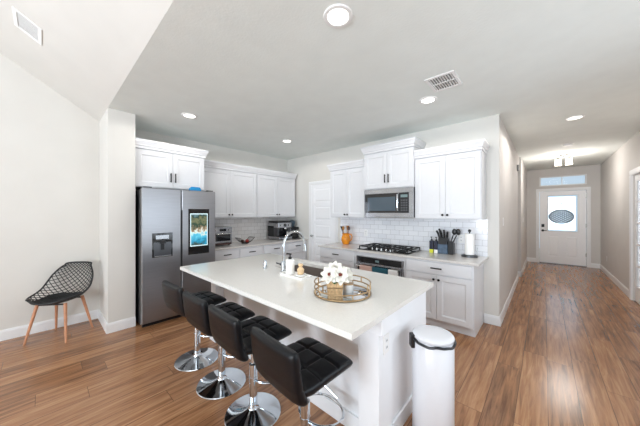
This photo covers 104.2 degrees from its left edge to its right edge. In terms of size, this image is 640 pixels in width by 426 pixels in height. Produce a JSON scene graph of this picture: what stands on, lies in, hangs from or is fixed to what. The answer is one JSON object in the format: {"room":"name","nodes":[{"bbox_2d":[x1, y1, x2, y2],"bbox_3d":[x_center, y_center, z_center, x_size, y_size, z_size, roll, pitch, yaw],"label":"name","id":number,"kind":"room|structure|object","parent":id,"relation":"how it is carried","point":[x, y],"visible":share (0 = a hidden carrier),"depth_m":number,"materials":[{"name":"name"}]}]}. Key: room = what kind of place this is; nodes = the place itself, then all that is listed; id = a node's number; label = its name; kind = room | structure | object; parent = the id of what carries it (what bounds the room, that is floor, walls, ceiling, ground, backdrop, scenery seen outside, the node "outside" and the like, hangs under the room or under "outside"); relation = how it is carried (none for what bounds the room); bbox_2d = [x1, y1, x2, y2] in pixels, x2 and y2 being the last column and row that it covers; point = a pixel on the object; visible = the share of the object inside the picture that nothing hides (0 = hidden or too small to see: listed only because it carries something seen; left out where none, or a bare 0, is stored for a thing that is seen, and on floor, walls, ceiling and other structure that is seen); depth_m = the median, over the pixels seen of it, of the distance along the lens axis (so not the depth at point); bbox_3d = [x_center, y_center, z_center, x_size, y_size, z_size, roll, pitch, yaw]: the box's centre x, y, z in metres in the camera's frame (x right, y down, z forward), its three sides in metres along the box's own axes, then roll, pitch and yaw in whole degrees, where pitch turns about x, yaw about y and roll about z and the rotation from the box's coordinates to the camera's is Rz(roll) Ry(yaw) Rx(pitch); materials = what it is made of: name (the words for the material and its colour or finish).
{"room":"kitchen","nodes":[
{"label":"kitchen","id":0,"kind":"room"},
{"bbox_2d":[99,108,134,322],"bbox_3d":[-2.739,0.092,3.358,0.676,2.740,0.275,0,0,42],"label":"wall pillar","id":1,"kind":"structure","parent":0,"point":[116,127],"depth_m":3.14,"materials":[{"name":"paint"}]},
{"bbox_2d":[98,309,106,332],"bbox_3d":[-2.836,1.402,3.249,0.676,0.120,0.016,0,0,42],"label":"baseboard","id":2,"kind":"structure","parent":1,"relation":"attached to","point":[101,318],"depth_m":3.22,"materials":[{"name":"paint"}]},
{"bbox_2d":[106,317,135,333],"bbox_3d":[-2.487,1.402,3.120,0.016,0.120,0.291,0,0,42],"label":"baseboard","id":3,"kind":"structure","parent":1,"relation":"attached to","point":[119,325],"depth_m":3.11,"materials":[{"name":"paint"}]},
{"bbox_2d":[0,53,286,329],"bbox_3d":[-3.622,-0.794,2.972,0.120,4.511,8.570,0,0,42],"label":"wall","id":4,"kind":"structure","parent":0,"point":[49,145],"depth_m":3.11,"materials":[{"name":"paint"}]},
{"bbox_2d":[0,309,98,340],"bbox_3d":[-4.757,1.402,1.609,0.016,0.120,5.025,0,0,42],"label":"baseboard","id":5,"kind":"structure","parent":4,"relation":"attached to","point":[15,332],"depth_m":3.09,"materials":[{"name":"paint"}]},
{"bbox_2d":[135,137,208,190],"bbox_3d":[-2.329,-0.665,3.813,0.672,0.635,0.947,0,0,42],"label":"upper cabinet","id":6,"kind":"object","parent":4,"relation":"attached to","point":[162,165],"visible":0.89,"depth_m":3.55,"materials":[{"name":"paint"}]},
{"bbox_2d":[204,159,257,217],"bbox_3d":[-1.755,-0.406,4.660,0.392,0.985,1.133,0,0,42],"label":"upper cabinet","id":7,"kind":"object","parent":4,"relation":"attached to","point":[233,185],"visible":0.78,"depth_m":4.58,"materials":[{"name":"paint"}]},
{"bbox_2d":[215,217,286,241],"bbox_3d":[-1.509,0.335,5.220,0.009,0.485,2.139,0,0,42],"label":"tile backsplash","id":8,"kind":"structure","parent":4,"relation":"attached to","point":[257,227],"depth_m":5.22,"materials":[{"name":"white tile"}]},
{"bbox_2d":[256,168,296,216],"bbox_3d":[-1.026,-0.406,5.468,0.392,0.985,1.040,0,0,42],"label":"upper cabinet","id":9,"kind":"object","parent":4,"relation":"attached to","point":[275,190],"visible":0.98,"depth_m":5.32,"materials":[{"name":"paint"}]},
{"bbox_2d":[0,0,639,170],"bbox_3d":[0.468,-2.224,3.151,5.959,1.891,14.550,0,0,42],"label":"ceiling","id":10,"kind":"structure","parent":0,"point":[256,75],"depth_m":2.27,"materials":[{"name":"paint"}]},
{"bbox_2d":[12,6,41,45],"bbox_3d":[-2.633,-1.674,2.247,0.310,0.114,0.170,0,0,42],"label":"ceiling vent","id":11,"kind":"object","parent":10,"relation":"in","point":[22,22],"visible":1,"depth_m":2.24,"materials":[{"name":"white plastic"}]},
{"bbox_2d":[181,113,197,118],"bbox_3d":[-1.711,-1.273,3.267,0.192,0.010,0.192,0,0,42],"label":"recessed light","id":12,"kind":"object","parent":10,"relation":"in","point":[186,115],"visible":1,"depth_m":3.26,"materials":[{"name":"white plastic"}]},
{"bbox_2d":[282,139,291,142],"bbox_3d":[-0.586,-1.273,4.423,0.192,0.010,0.192,0,0,42],"label":"recessed light","id":13,"kind":"object","parent":10,"relation":"in","point":[284,140],"visible":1,"depth_m":4.42,"materials":[{"name":"white plastic"}]},
{"bbox_2d":[323,4,352,27],"bbox_3d":[0.117,-1.273,1.617,0.192,0.010,0.192,0,0,42],"label":"recessed light","id":14,"kind":"object","parent":10,"relation":"in","point":[336,15],"visible":1,"depth_m":1.61,"materials":[{"name":"white plastic"}]},
{"bbox_2d":[419,96,436,103],"bbox_3d":[1.222,-1.273,2.818,0.192,0.010,0.192,0,0,42],"label":"recessed light","id":15,"kind":"object","parent":10,"relation":"in","point":[429,99],"visible":1,"depth_m":2.81,"materials":[{"name":"white plastic"}]},
{"bbox_2d":[424,70,461,92],"bbox_3d":[1.204,-1.274,2.428,0.260,0.008,0.320,0,0,42],"label":"ceiling vent","id":16,"kind":"object","parent":10,"relation":"in","point":[447,80],"visible":1,"depth_m":2.42,"materials":[{"name":"white plastic"}]},
{"bbox_2d":[555,154,572,165],"bbox_3d":[5.316,-1.163,5.441,0.280,0.230,0.140,0,0,42],"label":"light fixture","id":17,"kind":"object","parent":10,"relation":"attached to","point":[569,161],"visible":1,"depth_m":5.42,"materials":[{"name":"white glass"}]},
{"bbox_2d":[562,143,574,146],"bbox_3d":[4.594,-1.258,4.616,0.170,0.039,0.170,0,0,42],"label":"smoke detector","id":18,"kind":"object","parent":10,"relation":"attached to","point":[566,144],"visible":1,"depth_m":4.58,"materials":[{"name":"white plastic"}]},
{"bbox_2d":[565,115,584,120],"bbox_3d":[3.413,-1.273,3.335,0.192,0.010,0.192,0,0,42],"label":"recessed light","id":19,"kind":"object","parent":10,"relation":"in","point":[575,117],"visible":1,"depth_m":3.33,"materials":[{"name":"white plastic"}]},
{"bbox_2d":[0,261,639,425],"bbox_3d":[1.449,1.512,2.147,9.120,0.100,14.730,0,0,42],"label":"floor","id":20,"kind":"structure","parent":0,"point":[565,350],"depth_m":2.33,"materials":[{"name":"brown wood"}]},
{"bbox_2d":[23,261,93,345],"bbox_3d":[-3.093,1.046,2.987,0.530,0.837,0.520,0,0,-8],"label":"mesh chair","id":21,"kind":"object","parent":20,"relation":"on","point":[55,299],"visible":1,"depth_m":3.08,"materials":[{"name":"black plastic"}]},
{"bbox_2d":[135,186,214,327],"bbox_3d":[-2.223,0.562,3.741,0.890,1.800,0.935,0,0,42],"label":"refrigerator","id":22,"kind":"object","parent":20,"relation":"on","point":[175,228],"visible":0.82,"depth_m":3.33,"materials":[{"name":"grey metal"}]},
{"bbox_2d":[189,187,200,190],"bbox_3d":[-1.846,-0.343,3.681,0.117,0.078,0.157,0,0,42],"label":"cloth","id":23,"kind":"object","parent":22,"relation":"on","point":[190,188],"visible":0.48,"depth_m":3.64,"materials":[{"name":"blue fabric"}]},
{"bbox_2d":[191,214,206,245],"bbox_3d":[-1.757,0.242,3.624,0.001,0.445,0.224,0,0,42],"label":"screen","id":24,"kind":"object","parent":22,"relation":"attached to","point":[198,221],"depth_m":3.62,"materials":[{"name":"multicoloured glass"}]},
{"bbox_2d":[162,280,225,371],"bbox_3d":[-1.225,1.060,2.485,0.445,0.805,0.536,0,0,39],"label":"bar stool","id":25,"kind":"object","parent":20,"relation":"on","point":[199,358],"visible":0.7,"depth_m":2.41,"materials":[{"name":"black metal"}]},
{"bbox_2d":[182,291,254,399],"bbox_3d":[-0.843,1.060,2.140,0.445,0.805,0.536,0,0,42],"label":"bar stool","id":26,"kind":"object","parent":20,"relation":"on","point":[223,382],"visible":0.78,"depth_m":2.07,"materials":[{"name":"black leather"}]},
{"bbox_2d":[215,245,262,260],"bbox_3d":[-1.633,1.034,4.552,0.716,0.855,0.980,0,0,42],"label":"base cabinet","id":27,"kind":"object","parent":20,"relation":"on","point":[227,254],"visible":0.11,"depth_m":4.31,"materials":[{"name":"paint"}]},
{"bbox_2d":[208,304,291,425],"bbox_3d":[-0.486,1.060,1.819,0.445,0.805,0.536,0,0,44],"label":"bar stool","id":28,"kind":"object","parent":20,"relation":"on","point":[255,408],"visible":0.9,"depth_m":1.76,"materials":[{"name":"black leather"}]},
{"bbox_2d":[263,240,306,259],"bbox_3d":[-0.914,1.034,5.351,0.716,0.855,1.166,0,0,42],"label":"base cabinet","id":29,"kind":"object","parent":20,"relation":"on","point":[296,248],"visible":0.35,"depth_m":5.20,"materials":[{"name":"paint"}]},
{"bbox_2d":[215,238,307,250],"bbox_3d":[-1.253,0.592,4.989,0.699,0.030,2.159,0,0,42],"label":"countertop","id":30,"kind":"structure","parent":29,"relation":"on","point":[260,242],"depth_m":4.71,"materials":[{"name":"stone"}]},
{"bbox_2d":[215,226,231,245],"bbox_3d":[-1.814,0.412,4.473,0.398,0.330,0.360,0,0,42],"label":"toaster oven","id":31,"kind":"object","parent":30,"relation":"on","point":[223,234],"visible":0.71,"depth_m":4.38,"materials":[{"name":"metal"}]},
{"bbox_2d":[235,236,254,243],"bbox_3d":[-1.423,0.515,4.726,0.202,0.121,0.307,0,0,42],"label":"wire basket","id":32,"kind":"object","parent":30,"relation":"on","point":[249,236],"visible":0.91,"depth_m":4.70,"materials":[{"name":"black metal"}]},
{"bbox_2d":[268,220,291,239],"bbox_3d":[-0.849,0.374,5.468,0.481,0.405,0.370,0,0,42],"label":"espresso machine","id":33,"kind":"object","parent":30,"relation":"on","point":[277,230],"visible":0.94,"depth_m":5.38,"materials":[{"name":"metal"}]},
{"bbox_2d":[289,220,300,238],"bbox_3d":[-0.609,0.367,5.682,0.350,0.420,0.200,0,0,42],"label":"coffee grinder","id":34,"kind":"object","parent":30,"relation":"on","point":[294,235],"visible":0.66,"depth_m":5.63,"materials":[{"name":"black plastic"}]},
{"bbox_2d":[250,326,352,425],"bbox_3d":[-0.085,1.060,1.458,0.536,0.805,0.445,0,0,-44],"label":"bar stool","id":35,"kind":"object","parent":20,"relation":"on","point":[299,369],"visible":1,"depth_m":1.32,"materials":[{"name":"black leather"}]},
{"bbox_2d":[210,283,425,425],"bbox_3d":[-0.169,1.036,2.489,2.207,0.853,0.893,0,0,42],"label":"kitchen island","id":36,"kind":"object","parent":20,"relation":"on","point":[376,390],"visible":0.27,"depth_m":1.70,"materials":[{"name":"paint"}]},
{"bbox_2d":[180,253,433,340],"bbox_3d":[-0.283,0.593,2.374,2.232,0.032,1.180,0,0,42],"label":"island countertop","id":37,"kind":"structure","parent":36,"relation":"on","point":[245,276],"depth_m":1.87,"materials":[{"name":"stone"}]},
{"bbox_2d":[276,230,306,271],"bbox_3d":[-0.291,0.377,2.574,0.135,0.400,0.344,0,0,42],"label":"faucet","id":38,"kind":"object","parent":37,"relation":"on","point":[282,264],"visible":0.93,"depth_m":2.44,"materials":[{"name":"silver metal"}]},
{"bbox_2d":[279,271,310,279],"bbox_3d":[-0.230,0.568,2.286,0.310,0.018,0.140,0,0,42],"label":"soap tray","id":39,"kind":"object","parent":37,"relation":"on","point":[283,273],"visible":0.75,"depth_m":2.23,"materials":[{"name":"white ceramic"}]},
{"bbox_2d":[286,253,293,274],"bbox_3d":[-0.280,0.472,2.325,0.086,0.192,0.082,0,0,42],"label":"soap bottle","id":40,"kind":"object","parent":39,"relation":"on","point":[289,262],"visible":0.98,"depth_m":2.29,"materials":[{"name":"white plastic"}]},
{"bbox_2d":[295,263,305,276],"bbox_3d":[-0.174,0.511,2.250,0.100,0.113,0.100,0,0,42],"label":"scrub brush","id":41,"kind":"object","parent":39,"relation":"on","point":[300,271],"visible":1,"depth_m":2.23,"materials":[{"name":"brown"}]},
{"bbox_2d":[294,265,323,277],"bbox_3d":[-0.111,0.711,2.582,0.740,0.202,0.410,0,0,42],"label":"sink","id":42,"kind":"object","parent":37,"relation":"in","point":[313,271],"visible":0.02,"depth_m":2.82,"materials":[{"name":"silver metal"}]},
{"bbox_2d":[314,275,370,302],"bbox_3d":[0.161,0.531,1.800,0.414,0.089,0.414,0,0,0],"label":"round tray","id":43,"kind":"object","parent":37,"relation":"on","point":[360,293],"visible":0.83,"depth_m":1.70,"materials":[{"name":"gold metal"}]},
{"bbox_2d":[326,281,342,295],"bbox_3d":[0.103,0.508,1.744,0.114,0.115,0.090,0,0,0],"label":"woven vase","id":44,"kind":"object","parent":43,"relation":"on","point":[336,289],"visible":0.58,"depth_m":1.70,"materials":[{"name":"beige wicker"}]},
{"bbox_2d":[321,265,338,283],"bbox_3d":[0.065,0.456,1.716,0.129,0.184,0.071,0,0,9],"label":"flower","id":45,"kind":"object","parent":44,"relation":"in","point":[326,274],"visible":0.99,"depth_m":1.71,"materials":[{"name":"white plant"}]},
{"bbox_2d":[327,261,341,267],"bbox_3d":[0.102,0.447,1.758,0.119,0.201,0.099,0,0,42],"label":"flower","id":46,"kind":"object","parent":44,"relation":"in","point":[334,264],"visible":0.31,"depth_m":1.78,"materials":[{"name":"white plant"}]},
{"bbox_2d":[330,264,350,284],"bbox_3d":[0.138,0.453,1.703,0.142,0.190,0.073,0,0,11],"label":"flower","id":47,"kind":"object","parent":44,"relation":"in","point":[342,272],"visible":0.97,"depth_m":1.70,"materials":[{"name":"white plant"}]},
{"bbox_2d":[343,266,352,282],"bbox_3d":[0.175,0.463,1.744,0.135,0.170,0.063,0,0,-25],"label":"flower","id":48,"kind":"object","parent":44,"relation":"in","point":[348,270],"visible":0.2,"depth_m":1.75,"materials":[{"name":"white plant"}]},
{"bbox_2d":[343,282,353,292],"bbox_3d":[0.203,0.533,1.794,0.076,0.066,0.076,0,0,42],"label":"candle jar","id":49,"kind":"object","parent":43,"relation":"on","point":[347,287],"visible":0.87,"depth_m":1.76,"materials":[{"name":"white glass"}]},
{"bbox_2d":[383,332,388,354],"bbox_3d":[0.402,0.790,1.509,0.008,0.114,0.070,0,0,42],"label":"wall outlet","id":50,"kind":"object","parent":36,"relation":"attached to","point":[386,336],"visible":0.99,"depth_m":1.50,"materials":[{"name":"white plastic"}]},
{"bbox_2d":[320,247,355,268],"bbox_3d":[0.473,1.034,4.439,0.762,0.855,0.666,0,0,42],"label":"base cabinet","id":51,"kind":"object","parent":20,"relation":"on","point":[347,258],"visible":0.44,"depth_m":4.18,"materials":[{"name":"paint"}]},
{"bbox_2d":[318,242,488,266],"bbox_3d":[1.099,0.592,3.886,2.472,0.030,0.652,0,0,42],"label":"countertop","id":52,"kind":"structure","parent":51,"relation":"on","point":[456,258],"depth_m":3.38,"materials":[{"name":"stone"}]},
{"bbox_2d":[341,233,351,243],"bbox_3d":[0.493,0.477,4.628,0.196,0.200,0.169,0,0,-3],"label":"utensil crock","id":53,"kind":"object","parent":52,"relation":"on","point":[345,238],"visible":1,"depth_m":4.57,"materials":[{"name":"orange ceramic"}]},
{"bbox_2d":[357,243,420,254],"bbox_3d":[1.077,0.549,3.908,0.830,0.056,0.510,0,0,42],"label":"gas cooktop","id":54,"kind":"object","parent":52,"relation":"in","point":[390,248],"visible":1,"depth_m":3.81,"materials":[{"name":"black metal"}]},
{"bbox_2d":[429,237,433,252],"bbox_3d":[1.629,0.461,3.640,0.052,0.232,0.061,0,0,42],"label":"soap bottle","id":55,"kind":"object","parent":52,"relation":"on","point":[431,242],"visible":1,"depth_m":3.63,"materials":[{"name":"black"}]},
{"bbox_2d":[434,237,437,252],"bbox_3d":[1.678,0.461,3.597,0.052,0.232,0.061,0,0,42],"label":"soap bottle","id":56,"kind":"object","parent":52,"relation":"on","point":[435,241],"visible":0.89,"depth_m":3.58,"materials":[{"name":"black plastic"}]},
{"bbox_2d":[438,237,454,254],"bbox_3d":[1.789,0.460,3.533,0.200,0.234,0.105,0,0,42],"label":"knife block","id":57,"kind":"object","parent":52,"relation":"on","point":[445,246],"visible":0.99,"depth_m":3.50,"materials":[{"name":"blue plastic"}]},
{"bbox_2d":[453,229,460,241],"bbox_3d":[1.881,0.329,3.448,0.023,0.223,0.116,0,0,-43],"label":"spatula","id":58,"kind":"object","parent":57,"relation":"in","point":[458,231],"visible":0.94,"depth_m":3.42,"materials":[{"name":"black plastic"}]},
{"bbox_2d":[461,229,477,257],"bbox_3d":[1.976,0.396,3.293,0.190,0.362,0.190,0,0,42],"label":"paper towel holder","id":59,"kind":"object","parent":52,"relation":"on","point":[469,230],"visible":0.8,"depth_m":3.24,"materials":[{"name":"grey metal"}]},
{"bbox_2d":[465,233,474,254],"bbox_3d":[1.976,0.409,3.293,0.112,0.275,0.112,0,0,42],"label":"paper towel roll","id":60,"kind":"object","parent":59,"relation":"on","point":[469,238],"visible":1,"depth_m":3.25,"materials":[{"name":"white paper"}]},
{"bbox_2d":[355,252,405,277],"bbox_3d":[1.047,1.034,3.893,0.816,0.855,0.710,0,0,42],"label":"oven","id":61,"kind":"object","parent":20,"relation":"on","point":[396,263],"visible":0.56,"depth_m":3.63,"materials":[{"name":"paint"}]},
{"bbox_2d":[359,265,371,271],"bbox_3d":[0.690,0.947,3.748,0.210,0.311,0.037,0,0,42],"label":"dish towel","id":62,"kind":"object","parent":61,"relation":"hanging from","point":[361,267],"visible":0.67,"depth_m":3.74,"materials":[{"name":"pink fabric"}]},
{"bbox_2d":[372,267,387,273],"bbox_3d":[0.866,0.957,3.590,0.248,0.331,0.037,0,0,42],"label":"dish towel","id":63,"kind":"object","parent":61,"relation":"hanging from","point":[374,269],"visible":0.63,"depth_m":3.58,"materials":[{"name":"teal fabric"}]},
{"bbox_2d":[388,269,397,275],"bbox_3d":[1.014,0.847,3.457,0.134,0.111,0.037,0,0,42],"label":"dish towel","id":64,"kind":"object","parent":61,"relation":"hanging from","point":[390,272],"visible":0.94,"depth_m":3.45,"materials":[{"name":"white fabric"}]},
{"bbox_2d":[409,325,456,425],"bbox_3d":[0.742,1.121,1.638,0.276,0.681,0.280,0,0,42],"label":"trash can","id":65,"kind":"object","parent":20,"relation":"on","point":[433,347],"visible":1,"depth_m":1.54,"materials":[{"name":"white metal"}]},
{"bbox_2d":[406,258,483,336],"bbox_3d":[1.668,1.034,3.362,0.812,0.855,0.666,0,0,42],"label":"base cabinet","id":66,"kind":"object","parent":20,"relation":"on","point":[455,302],"visible":0.86,"depth_m":3.07,"materials":[{"name":"paint"}]},
{"bbox_2d":[287,114,498,315],"bbox_3d":[0.805,0.092,4.671,4.185,2.740,0.120,0,0,42],"label":"wall","id":67,"kind":"structure","parent":0,"point":[311,168],"depth_m":3.60,"materials":[{"name":"paint"}]},
{"bbox_2d":[309,180,337,261],"bbox_3d":[0.031,0.390,5.220,0.810,2.145,0.100,0,0,42],"label":"door","id":68,"kind":"structure","parent":67,"relation":"in","point":[323,228],"depth_m":5.31,"materials":[{"name":"paint"}]},
{"bbox_2d":[327,159,374,217],"bbox_3d":[0.555,-0.408,4.550,0.800,0.980,0.390,0,0,42],"label":"upper cabinet","id":69,"kind":"object","parent":67,"relation":"attached to","point":[347,191],"visible":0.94,"depth_m":4.40,"materials":[{"name":"paint"}]},
{"bbox_2d":[360,137,425,189],"bbox_3d":[1.151,-0.730,3.990,0.914,0.700,0.425,0,0,42],"label":"upper cabinet","id":70,"kind":"object","parent":67,"relation":"attached to","point":[387,165],"visible":0.99,"depth_m":3.82,"materials":[{"name":"paint"}]},
{"bbox_2d":[365,187,414,217],"bbox_3d":[1.156,-0.155,3.971,0.800,0.445,0.446,0,0,42],"label":"microwave","id":71,"kind":"object","parent":70,"relation":"attached to","point":[390,202],"visible":0.99,"depth_m":3.80,"materials":[{"name":"grey metal"}]},
{"bbox_2d":[341,218,487,256],"bbox_3d":[1.317,0.332,4.122,2.440,0.490,0.009,0,0,42],"label":"tile backsplash","id":72,"kind":"structure","parent":67,"relation":"attached to","point":[394,231],"depth_m":3.96,"materials":[{"name":"white tile"}]},
{"bbox_2d":[458,235,463,242],"bbox_3d":[1.987,0.362,3.507,0.070,0.114,0.008,0,0,42],"label":"wall outlet","id":73,"kind":"object","parent":72,"relation":"attached to","point":[460,237],"visible":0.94,"depth_m":3.51,"materials":[{"name":"white plastic"}]},
{"bbox_2d":[413,138,489,219],"bbox_3d":[1.793,-0.408,3.435,0.864,0.980,0.390,0,0,42],"label":"upper cabinet","id":74,"kind":"object","parent":67,"relation":"attached to","point":[450,180],"visible":1,"depth_m":3.28,"materials":[{"name":"paint"}]},
{"bbox_2d":[484,313,498,325],"bbox_3d":[2.254,1.402,3.275,0.164,0.120,0.016,0,0,42],"label":"baseboard","id":75,"kind":"structure","parent":67,"relation":"attached to","point":[490,319],"depth_m":3.27,"materials":[{"name":"paint"}]},
{"bbox_2d":[499,115,526,315],"bbox_3d":[4.250,0.092,5.432,0.155,2.740,5.859,0,0,42],"label":"wall","id":76,"kind":"structure","parent":0,"point":[512,182],"depth_m":4.29,"materials":[{"name":"paint"}]},
{"bbox_2d":[499,275,518,326],"bbox_3d":[3.315,1.402,4.318,0.016,0.120,2.986,0,0,42],"label":"baseboard","id":77,"kind":"structure","parent":76,"relation":"attached to","point":[502,315],"depth_m":3.82,"materials":[{"name":"paint"}]},
{"bbox_2d":[521,258,526,274],"bbox_3d":[5.435,1.402,6.621,0.016,0.120,2.506,0,0,42],"label":"baseboard","id":78,"kind":"structure","parent":76,"relation":"attached to","point":[525,263],"depth_m":6.46,"materials":[{"name":"paint"}]},
{"bbox_2d":[527,164,600,265],"bbox_3d":[6.851,0.092,7.112,1.533,2.740,0.120,0,0,42],"label":"wall","id":79,"kind":"structure","parent":0,"point":[593,172],"depth_m":6.85,"materials":[{"name":"paint"}]},
{"bbox_2d":[527,257,535,261],"bbox_3d":[6.342,1.402,7.480,0.214,0.120,0.016,0,0,42],"label":"baseboard","id":80,"kind":"structure","parent":79,"relation":"attached to","point":[528,258],"depth_m":7.47,"materials":[{"name":"paint"}]},
{"bbox_2d":[539,174,586,186],"bbox_3d":[6.876,-0.918,7.083,0.960,0.280,0.050,0,0,42],"label":"window","id":81,"kind":"structure","parent":79,"relation":"in","point":[578,179],"depth_m":7.06,"materials":[{"name":"glass"}]},
{"bbox_2d":[536,187,590,267],"bbox_3d":[6.861,0.380,7.067,1.110,2.165,0.135,0,0,42],"label":"door","id":82,"kind":"structure","parent":79,"relation":"in","point":[561,244],"depth_m":7.03,"materials":[{"name":"paint"}]},
{"bbox_2d":[549,203,573,223],"bbox_3d":[6.823,0.010,7.052,0.524,0.587,0.036,0,0,42],"label":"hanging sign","id":83,"kind":"object","parent":82,"relation":"hanging from","point":[560,212],"visible":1,"depth_m":7.04,"materials":[{"name":"grey plastic"}]},
{"bbox_2d":[591,263,599,268],"bbox_3d":[7.311,1.402,6.607,0.174,0.120,0.016,0,0,42],"label":"baseboard","id":84,"kind":"structure","parent":79,"relation":"attached to","point":[593,265],"depth_m":6.61,"materials":[{"name":"paint"}]},
{"bbox_2d":[601,131,639,300],"bbox_3d":[2.678,-0.794,1.242,0.120,4.511,14.430,0,0,42],"label":"wall","id":85,"kind":"structure","parent":0,"point":[615,169],"depth_m":5.04,"materials":[{"name":"paint"}]},
{"bbox_2d":[600,264,628,296],"bbox_3d":[6.331,1.402,5.401,0.016,0.120,3.120,0,0,42],"label":"baseboard","id":86,"kind":"structure","parent":85,"relation":"attached to","point":[616,281],"depth_m":5.08,"materials":[{"name":"paint"}]},
{"bbox_2d":[629,166,639,304],"bbox_3d":[4.722,0.372,3.586,0.099,2.180,1.730,0,0,42],"label":"door","id":87,"kind":"structure","parent":85,"relation":"in","point":[636,170],"depth_m":4.12,"materials":[{"name":"paint"}]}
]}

